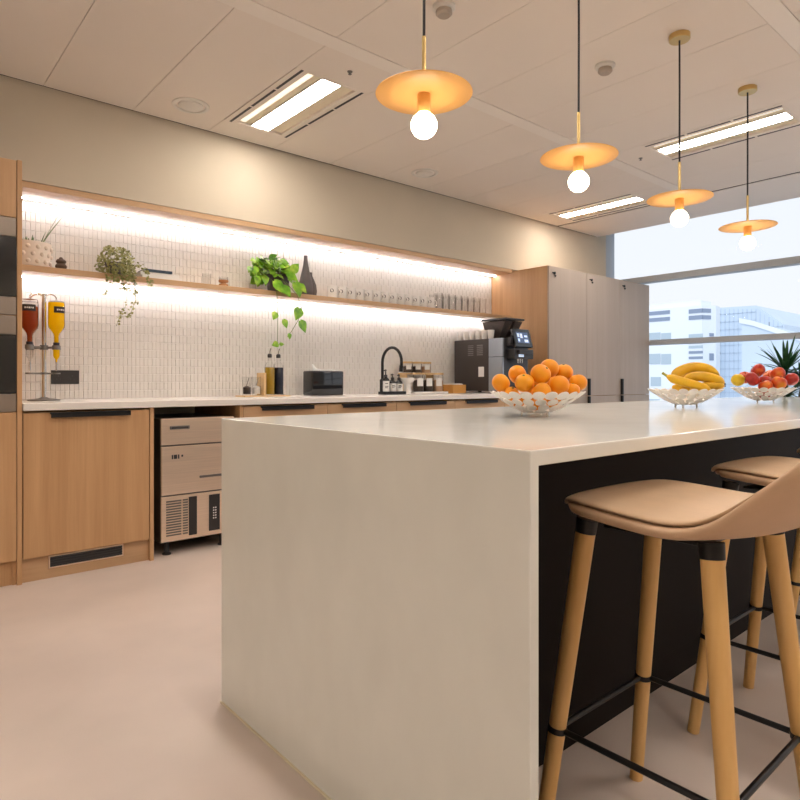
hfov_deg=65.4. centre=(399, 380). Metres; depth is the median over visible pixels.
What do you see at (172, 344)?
tiled wall
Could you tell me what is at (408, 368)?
storage jar
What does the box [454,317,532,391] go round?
coffee machine
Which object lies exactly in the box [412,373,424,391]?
storage jar
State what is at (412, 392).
tray
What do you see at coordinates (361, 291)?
cup
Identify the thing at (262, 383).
cutting board
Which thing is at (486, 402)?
drawer unit
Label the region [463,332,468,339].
espresso cup
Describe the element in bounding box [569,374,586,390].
orange
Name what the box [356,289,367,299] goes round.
mug
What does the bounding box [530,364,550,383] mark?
orange
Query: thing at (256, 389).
glass tumbler
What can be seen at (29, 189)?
trim
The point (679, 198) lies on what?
pendant lamp
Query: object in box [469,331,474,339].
espresso cup
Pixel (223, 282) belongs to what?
cup
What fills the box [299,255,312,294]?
vase
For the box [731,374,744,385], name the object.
apple
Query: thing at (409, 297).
mug
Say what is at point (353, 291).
mug
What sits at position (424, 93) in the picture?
pendant lamp
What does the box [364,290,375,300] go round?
mug
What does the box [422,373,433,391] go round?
storage jar
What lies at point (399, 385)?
soap bottle
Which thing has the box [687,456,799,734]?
bar stool
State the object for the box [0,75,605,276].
wall
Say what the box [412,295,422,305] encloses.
mug
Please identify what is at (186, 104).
ceiling speaker
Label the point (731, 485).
socket
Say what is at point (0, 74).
trim
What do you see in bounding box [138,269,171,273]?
book
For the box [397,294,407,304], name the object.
mug
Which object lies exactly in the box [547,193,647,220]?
recessed light
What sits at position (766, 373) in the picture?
apple
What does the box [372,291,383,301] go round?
mug
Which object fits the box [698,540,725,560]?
socket
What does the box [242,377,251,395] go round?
glass tumbler
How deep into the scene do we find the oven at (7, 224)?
3.14 m
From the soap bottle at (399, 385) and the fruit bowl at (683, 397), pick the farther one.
the soap bottle at (399, 385)
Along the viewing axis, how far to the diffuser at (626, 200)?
6.17 m
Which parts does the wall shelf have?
led strip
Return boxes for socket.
[51,370,78,383]
[575,516,597,534]
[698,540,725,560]
[722,480,739,490]
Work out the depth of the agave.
3.64 m
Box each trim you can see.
[0,74,798,235]
[22,181,511,275]
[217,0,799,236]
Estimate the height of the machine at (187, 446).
0.817 m
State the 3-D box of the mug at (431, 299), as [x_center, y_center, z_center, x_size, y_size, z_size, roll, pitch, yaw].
[0.281,-0.721,5.779,0.101,0.100,0.085,0,0,-40]
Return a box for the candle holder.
[218,276,228,285]
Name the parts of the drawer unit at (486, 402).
handle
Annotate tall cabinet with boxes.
[0,157,21,586]
[492,265,586,403]
[587,273,619,402]
[620,280,648,401]
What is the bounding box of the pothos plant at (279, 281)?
[247,254,306,346]
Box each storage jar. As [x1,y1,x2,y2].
[403,361,412,372]
[412,362,421,372]
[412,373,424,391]
[421,362,430,372]
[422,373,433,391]
[434,373,443,390]
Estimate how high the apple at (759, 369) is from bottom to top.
0.075 m
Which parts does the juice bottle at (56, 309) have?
bottle glass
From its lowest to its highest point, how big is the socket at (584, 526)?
0.036 m
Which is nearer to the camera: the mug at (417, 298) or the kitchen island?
the kitchen island
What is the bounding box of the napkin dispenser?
[303,364,342,395]
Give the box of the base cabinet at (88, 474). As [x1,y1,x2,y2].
[22,408,153,582]
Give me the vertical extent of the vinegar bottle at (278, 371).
0.349 m
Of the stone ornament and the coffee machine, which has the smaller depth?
the stone ornament
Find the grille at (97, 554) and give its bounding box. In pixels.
[48,544,122,568]
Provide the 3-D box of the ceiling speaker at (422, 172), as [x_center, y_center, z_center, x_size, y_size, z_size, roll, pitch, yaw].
[0.204,-1.709,5.133,0.224,0.012,0.224,0,0,-41]
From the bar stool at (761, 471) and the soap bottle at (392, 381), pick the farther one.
the soap bottle at (392, 381)
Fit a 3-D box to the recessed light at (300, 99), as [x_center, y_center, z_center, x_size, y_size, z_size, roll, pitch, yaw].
[-0.672,-1.729,3.912,0.494,0.032,0.910,0,0,-41]
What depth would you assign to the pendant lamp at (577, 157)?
2.50 m
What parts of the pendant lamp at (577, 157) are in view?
stem, bulb, cord, lamp shade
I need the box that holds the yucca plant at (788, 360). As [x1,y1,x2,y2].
[745,336,799,396]
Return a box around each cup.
[218,280,228,285]
[356,289,363,299]
[457,332,463,340]
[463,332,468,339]
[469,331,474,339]
[475,331,480,338]
[481,330,487,338]
[487,330,493,338]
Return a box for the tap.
[380,346,402,391]
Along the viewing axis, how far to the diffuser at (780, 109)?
4.25 m
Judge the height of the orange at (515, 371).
0.066 m
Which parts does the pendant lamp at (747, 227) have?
stem, bulb, lamp shade, cord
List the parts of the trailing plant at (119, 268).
pot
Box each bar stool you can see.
[539,463,799,799]
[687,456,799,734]
[778,448,799,654]
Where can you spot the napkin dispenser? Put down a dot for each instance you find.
(316, 382)
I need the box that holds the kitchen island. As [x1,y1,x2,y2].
[220,397,799,799]
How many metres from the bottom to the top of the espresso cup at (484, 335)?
0.082 m
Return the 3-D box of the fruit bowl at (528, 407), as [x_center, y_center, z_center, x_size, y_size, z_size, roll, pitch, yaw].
[0.472,0.078,2.147,0.326,0.087,0.325,0,0,18]
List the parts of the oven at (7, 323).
trim, door, control panel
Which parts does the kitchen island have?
panel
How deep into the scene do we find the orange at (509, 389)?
2.09 m
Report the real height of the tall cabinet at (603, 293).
2.167 m
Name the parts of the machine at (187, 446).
handle, grille panel, panel, lid, control panel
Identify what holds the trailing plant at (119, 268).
on the wall shelf
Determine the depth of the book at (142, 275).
4.12 m
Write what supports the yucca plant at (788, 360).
on the floor
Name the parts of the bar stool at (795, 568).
leg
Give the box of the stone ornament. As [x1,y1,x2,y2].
[55,257,66,268]
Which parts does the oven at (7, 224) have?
trim, door, control panel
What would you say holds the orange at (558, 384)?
in the fruit bowl at (528, 407)
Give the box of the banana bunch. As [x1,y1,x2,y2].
[662,362,725,393]
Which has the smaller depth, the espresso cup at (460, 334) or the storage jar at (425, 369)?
the storage jar at (425, 369)
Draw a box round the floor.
[0,534,799,799]
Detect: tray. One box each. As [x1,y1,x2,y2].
[235,395,289,396]
[411,391,447,393]
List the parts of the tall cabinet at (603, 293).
handle, door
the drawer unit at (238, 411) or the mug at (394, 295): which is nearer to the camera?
the drawer unit at (238, 411)
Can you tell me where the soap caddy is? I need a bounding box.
[378,391,405,394]
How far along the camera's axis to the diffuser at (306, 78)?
3.80 m
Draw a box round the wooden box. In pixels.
[443,385,465,392]
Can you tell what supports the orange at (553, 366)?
in the fruit bowl at (528, 407)
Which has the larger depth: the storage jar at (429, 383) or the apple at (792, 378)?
the storage jar at (429, 383)
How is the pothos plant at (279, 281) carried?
on the wall shelf
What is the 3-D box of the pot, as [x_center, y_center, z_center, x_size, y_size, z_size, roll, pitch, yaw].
[-2.204,-0.744,3.703,0.256,0.146,0.249,0,0,-41]
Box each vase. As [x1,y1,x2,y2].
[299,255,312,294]
[310,272,316,294]
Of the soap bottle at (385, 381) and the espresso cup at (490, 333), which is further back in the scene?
the espresso cup at (490, 333)
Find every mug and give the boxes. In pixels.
[327,285,340,296]
[337,287,349,297]
[346,288,358,298]
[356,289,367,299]
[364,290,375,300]
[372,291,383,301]
[381,292,391,302]
[389,293,399,303]
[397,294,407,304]
[404,295,414,304]
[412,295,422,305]
[420,296,429,306]
[427,297,436,307]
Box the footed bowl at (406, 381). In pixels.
[401,378,414,393]
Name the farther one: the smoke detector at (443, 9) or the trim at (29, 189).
the trim at (29, 189)
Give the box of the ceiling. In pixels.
[0,0,799,225]
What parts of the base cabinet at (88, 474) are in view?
handle, panel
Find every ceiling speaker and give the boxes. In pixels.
[172,97,209,113]
[411,168,437,177]
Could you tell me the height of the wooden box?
0.079 m
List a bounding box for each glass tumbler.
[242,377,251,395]
[252,377,260,394]
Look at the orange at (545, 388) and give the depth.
2.02 m
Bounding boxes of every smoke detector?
[433,0,454,19]
[595,60,614,75]
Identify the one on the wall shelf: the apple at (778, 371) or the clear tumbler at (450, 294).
the clear tumbler at (450, 294)
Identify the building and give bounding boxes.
[649,300,719,400]
[720,306,799,397]
[739,318,799,396]
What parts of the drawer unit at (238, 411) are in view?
drawer, handle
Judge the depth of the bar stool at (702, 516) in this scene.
1.31 m
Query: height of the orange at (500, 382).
0.063 m
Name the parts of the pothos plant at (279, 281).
pot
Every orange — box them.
[492,374,509,391]
[504,387,518,400]
[508,365,525,382]
[515,374,533,391]
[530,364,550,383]
[532,383,550,400]
[541,359,558,376]
[549,376,568,393]
[556,364,572,379]
[567,383,579,393]
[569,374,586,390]
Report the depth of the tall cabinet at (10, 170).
3.16 m
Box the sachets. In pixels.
[444,383,462,384]
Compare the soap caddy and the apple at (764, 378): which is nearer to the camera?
the apple at (764, 378)
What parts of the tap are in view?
spout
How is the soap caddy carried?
on the countertop
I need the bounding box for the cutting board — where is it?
[257,373,265,394]
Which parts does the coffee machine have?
panel, silver panel, silver panel, hopper lid, screen arm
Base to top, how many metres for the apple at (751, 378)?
0.075 m
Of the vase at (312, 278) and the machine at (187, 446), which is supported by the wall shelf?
the vase at (312, 278)
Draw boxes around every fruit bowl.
[490,390,585,416]
[647,388,724,407]
[730,387,796,402]
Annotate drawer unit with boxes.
[195,403,326,534]
[325,401,395,413]
[395,399,454,410]
[453,398,504,408]
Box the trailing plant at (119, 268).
[94,245,154,325]
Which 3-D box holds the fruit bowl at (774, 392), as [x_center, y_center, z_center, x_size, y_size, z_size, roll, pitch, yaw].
[2.030,0.078,3.484,0.326,0.087,0.325,0,0,-34]
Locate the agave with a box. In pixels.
[22,210,61,266]
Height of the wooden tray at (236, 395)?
0.010 m
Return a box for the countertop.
[22,392,496,410]
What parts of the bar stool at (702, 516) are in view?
leg, leg, under frame, leg, leg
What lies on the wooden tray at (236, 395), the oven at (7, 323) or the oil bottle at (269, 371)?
the oil bottle at (269, 371)
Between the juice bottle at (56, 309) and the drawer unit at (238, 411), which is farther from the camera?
the drawer unit at (238, 411)
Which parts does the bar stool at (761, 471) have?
leg, under frame, leg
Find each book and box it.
[134,271,178,277]
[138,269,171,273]
[139,274,181,280]
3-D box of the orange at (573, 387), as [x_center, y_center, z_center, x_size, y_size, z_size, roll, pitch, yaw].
[0.584,0.032,2.112,0.054,0.050,0.054,0,0,-11]
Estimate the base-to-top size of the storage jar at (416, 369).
0.104 m
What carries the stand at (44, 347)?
on the countertop
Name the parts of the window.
frame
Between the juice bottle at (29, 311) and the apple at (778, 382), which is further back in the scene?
the juice bottle at (29, 311)
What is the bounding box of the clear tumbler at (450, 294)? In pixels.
[448,294,455,309]
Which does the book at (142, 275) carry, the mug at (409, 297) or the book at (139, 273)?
the book at (139, 273)
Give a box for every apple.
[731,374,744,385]
[745,372,759,385]
[750,364,765,376]
[758,380,772,392]
[759,375,771,382]
[763,370,771,376]
[769,367,785,378]
[771,377,786,388]
[784,373,798,385]
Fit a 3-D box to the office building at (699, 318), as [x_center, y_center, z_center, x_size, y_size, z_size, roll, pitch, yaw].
[39.145,1.090,111.626,5.120,27.900,33.700,0,0,-41]
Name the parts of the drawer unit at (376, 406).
handle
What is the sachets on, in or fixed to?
in the wooden box
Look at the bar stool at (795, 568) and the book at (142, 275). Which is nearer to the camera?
the bar stool at (795, 568)
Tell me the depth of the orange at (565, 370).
2.17 m
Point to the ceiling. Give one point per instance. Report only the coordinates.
(519, 58)
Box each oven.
[0,216,15,314]
[0,315,15,411]
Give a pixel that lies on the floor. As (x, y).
(111, 677)
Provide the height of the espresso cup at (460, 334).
0.082 m
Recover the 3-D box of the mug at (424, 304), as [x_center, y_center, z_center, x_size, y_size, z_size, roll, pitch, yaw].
[0.212,-0.721,5.720,0.101,0.100,0.085,0,0,-40]
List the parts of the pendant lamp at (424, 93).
stem, lamp shade, cord, bulb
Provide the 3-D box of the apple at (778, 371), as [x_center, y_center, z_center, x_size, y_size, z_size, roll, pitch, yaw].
[2.119,-0.040,3.498,0.081,0.078,0.080,0,0,-22]
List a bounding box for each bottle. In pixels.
[22,298,37,369]
[48,301,64,370]
[265,348,274,393]
[273,349,282,394]
[382,369,389,391]
[390,374,395,391]
[396,374,402,391]
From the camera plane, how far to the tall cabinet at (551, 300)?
6.27 m
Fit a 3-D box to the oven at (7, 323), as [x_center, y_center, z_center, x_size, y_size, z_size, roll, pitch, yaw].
[-2.286,-0.087,3.105,0.591,0.487,0.430,0,0,-41]
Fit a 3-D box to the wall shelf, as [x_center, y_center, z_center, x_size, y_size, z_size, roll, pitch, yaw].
[-0.625,-0.647,5.069,4.438,0.045,0.263,0,0,-41]
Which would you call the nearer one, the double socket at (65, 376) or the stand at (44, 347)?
the stand at (44, 347)
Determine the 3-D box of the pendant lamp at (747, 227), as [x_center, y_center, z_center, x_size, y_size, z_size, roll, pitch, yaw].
[2.035,-1.240,3.647,0.306,0.950,0.306,0,0,-41]
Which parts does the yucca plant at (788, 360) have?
crown, crown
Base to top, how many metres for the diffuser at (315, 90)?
0.001 m
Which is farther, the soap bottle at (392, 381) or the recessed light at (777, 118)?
the soap bottle at (392, 381)
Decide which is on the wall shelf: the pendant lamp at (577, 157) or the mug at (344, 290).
the mug at (344, 290)
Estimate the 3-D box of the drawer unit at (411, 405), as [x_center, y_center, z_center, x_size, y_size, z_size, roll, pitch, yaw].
[-0.005,0.598,5.288,0.641,0.885,0.740,0,0,-41]
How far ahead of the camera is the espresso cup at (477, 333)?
5.96 m
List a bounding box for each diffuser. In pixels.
[240,74,312,121]
[252,79,339,129]
[560,197,641,217]
[654,108,781,146]
[659,113,791,153]
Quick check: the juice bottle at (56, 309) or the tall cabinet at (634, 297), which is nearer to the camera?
the juice bottle at (56, 309)
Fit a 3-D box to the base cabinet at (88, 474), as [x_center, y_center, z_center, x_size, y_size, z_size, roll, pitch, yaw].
[-1.902,0.597,3.658,0.660,0.886,0.740,0,0,-41]
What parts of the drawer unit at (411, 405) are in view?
handle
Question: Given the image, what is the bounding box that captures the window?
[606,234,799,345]
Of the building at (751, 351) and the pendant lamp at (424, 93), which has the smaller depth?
the pendant lamp at (424, 93)
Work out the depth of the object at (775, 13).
4.88 m
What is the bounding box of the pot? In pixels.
[22,239,52,266]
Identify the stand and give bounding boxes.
[25,293,60,400]
[398,373,433,385]
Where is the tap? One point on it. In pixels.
(390, 347)
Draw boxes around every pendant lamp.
[375,0,472,139]
[540,0,618,191]
[646,30,713,226]
[718,84,777,249]
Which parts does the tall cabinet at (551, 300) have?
door, door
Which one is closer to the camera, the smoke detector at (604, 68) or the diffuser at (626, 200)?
the smoke detector at (604, 68)
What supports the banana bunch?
in the fruit bowl at (683, 397)
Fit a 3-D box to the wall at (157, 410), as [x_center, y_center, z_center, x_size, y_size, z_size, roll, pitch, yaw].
[-1.396,-0.510,4.731,10.450,3.100,0.204,0,0,-41]
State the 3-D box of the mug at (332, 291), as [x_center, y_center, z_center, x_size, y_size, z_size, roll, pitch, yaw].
[-0.543,-0.721,5.071,0.101,0.100,0.085,0,0,-40]
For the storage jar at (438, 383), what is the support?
on the tray at (412, 392)
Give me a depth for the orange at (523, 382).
2.06 m
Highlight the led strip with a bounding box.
[22,196,495,276]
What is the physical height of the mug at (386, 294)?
0.100 m
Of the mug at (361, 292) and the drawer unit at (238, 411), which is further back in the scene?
the mug at (361, 292)
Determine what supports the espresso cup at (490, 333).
on the coffee machine
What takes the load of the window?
in the wall
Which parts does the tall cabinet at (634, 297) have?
handle, door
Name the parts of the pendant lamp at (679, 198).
stem, bulb, lamp shade, cord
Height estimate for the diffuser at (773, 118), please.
0.001 m
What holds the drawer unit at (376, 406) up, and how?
on the floor
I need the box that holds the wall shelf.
[22,264,510,319]
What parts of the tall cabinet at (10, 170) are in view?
door, door, panel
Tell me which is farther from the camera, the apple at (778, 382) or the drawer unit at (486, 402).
the drawer unit at (486, 402)
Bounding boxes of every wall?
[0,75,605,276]
[22,199,490,399]
[24,199,491,413]
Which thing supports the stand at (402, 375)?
on the tray at (412, 392)
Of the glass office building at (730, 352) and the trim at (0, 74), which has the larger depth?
the glass office building at (730, 352)
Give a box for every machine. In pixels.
[154,413,233,554]
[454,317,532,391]
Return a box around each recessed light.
[224,67,367,138]
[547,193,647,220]
[642,103,799,160]
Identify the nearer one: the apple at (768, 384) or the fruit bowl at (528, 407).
the fruit bowl at (528, 407)
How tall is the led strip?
0.010 m

